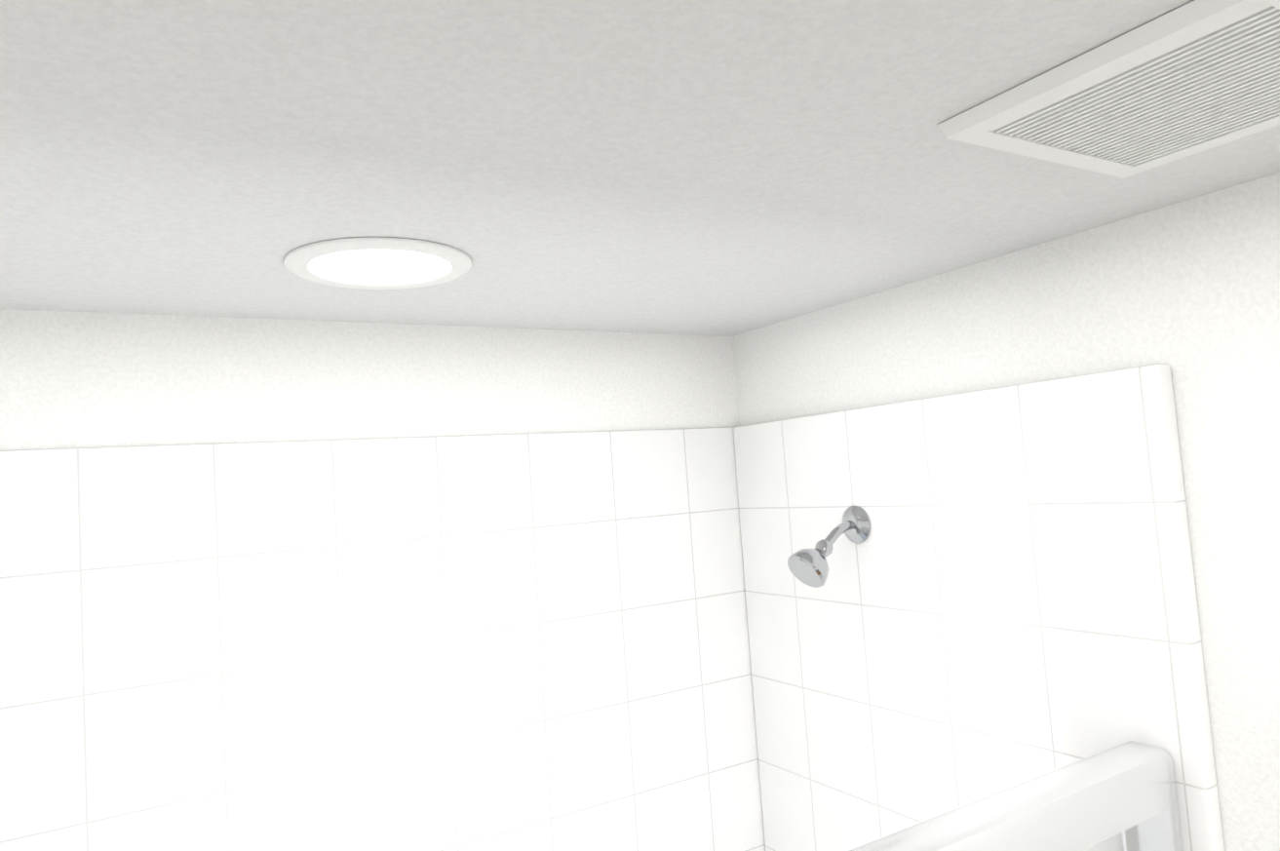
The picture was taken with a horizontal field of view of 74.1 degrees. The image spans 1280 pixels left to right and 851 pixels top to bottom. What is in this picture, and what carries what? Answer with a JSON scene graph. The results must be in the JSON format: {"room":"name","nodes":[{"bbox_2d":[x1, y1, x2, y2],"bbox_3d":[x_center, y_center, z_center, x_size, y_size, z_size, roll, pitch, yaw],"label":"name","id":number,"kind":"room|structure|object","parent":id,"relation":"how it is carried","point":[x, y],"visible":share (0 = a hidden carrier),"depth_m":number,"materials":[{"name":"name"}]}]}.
{"room":"bathroom","nodes":[
{"label":"bathroom","id":0,"kind":"room"},
{"bbox_2d":[0,309,739,450],"bbox_3d":[-0.413,1.097,1.247,1.524,2.510,0.120,-2,-4,-31],"label":"wall","id":1,"kind":"structure","parent":0,"point":[69,379],"depth_m":1.27,"materials":[{"name":"paint"}]},
{"bbox_2d":[0,426,765,850],"bbox_3d":[-0.386,0.994,1.198,1.524,1.955,0.010,-2,-4,-31],"label":"tiled wall","id":2,"kind":"structure","parent":1,"relation":"attached to","point":[538,641],"depth_m":1.26,"materials":[{"name":"white tile"}]},
{"bbox_2d":[0,0,1279,336],"bbox_3d":[0.644,-0.418,-0.572,1.764,0.120,4.590,-2,-4,-31],"label":"ceiling","id":3,"kind":"structure","parent":0,"point":[727,168],"depth_m":0.70,"materials":[{"name":"paint"}]},
{"bbox_2d":[283,236,471,289],"bbox_3d":[-0.300,-0.184,0.985,0.208,0.008,0.208,-2,-4,-31],"label":"recessed light","id":4,"kind":"object","parent":3,"relation":"in","point":[380,263],"visible":1,"depth_m":0.97,"materials":[{"name":"white plastic"}]},
{"bbox_2d":[937,0,1279,178],"bbox_3d":[0.420,-0.254,0.652,0.265,0.012,0.250,-2,-4,-31],"label":"ceiling vent","id":5,"kind":"object","parent":3,"relation":"in","point":[1191,78],"visible":1,"depth_m":0.64,"materials":[{"name":"white plastic"}]},
{"bbox_2d":[733,172,1279,850],"bbox_3d":[1.438,0.871,-0.234,0.120,2.510,4.590,-2,-4,-31],"label":"wall","id":6,"kind":"structure","parent":0,"point":[1187,291],"depth_m":0.96,"materials":[{"name":"paint"}]},
{"bbox_2d":[733,363,1224,850],"bbox_3d":[0.474,1.125,1.228,0.028,2.330,0.798,-2,-4,-31],"label":"tiled wall","id":7,"kind":"structure","parent":6,"relation":"attached to","point":[1002,598],"depth_m":1.19,"materials":[{"name":"white tile"}]},
{"bbox_2d":[787,505,870,587],"bbox_3d":[0.292,0.190,1.325,0.136,0.119,0.066,-2,-4,-31],"label":"shower head","id":8,"kind":"object","parent":7,"relation":"attached to","point":[809,567],"visible":1,"depth_m":1.31},
{"bbox_3d":[0.825,2.200,-0.747,1.764,0.120,4.590,-2,-4,-31],"label":"floor","id":9,"kind":"structure","parent":0,"visible":0},
{"bbox_3d":[-0.107,2.103,0.789,1.466,0.405,0.769,-2,-4,-31],"label":"bathtub","id":10,"kind":"object","parent":9,"relation":"on","visible":0},
{"bbox_2d":[848,740,1183,850],"bbox_3d":[0.019,1.125,0.535,1.464,1.489,0.096,-2,-4,-31],"label":"shower enclosure","id":11,"kind":"object","parent":10,"relation":"on","point":[1128,790],"visible":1,"depth_m":0.87,"materials":[{"name":"white plastic"}]}
]}

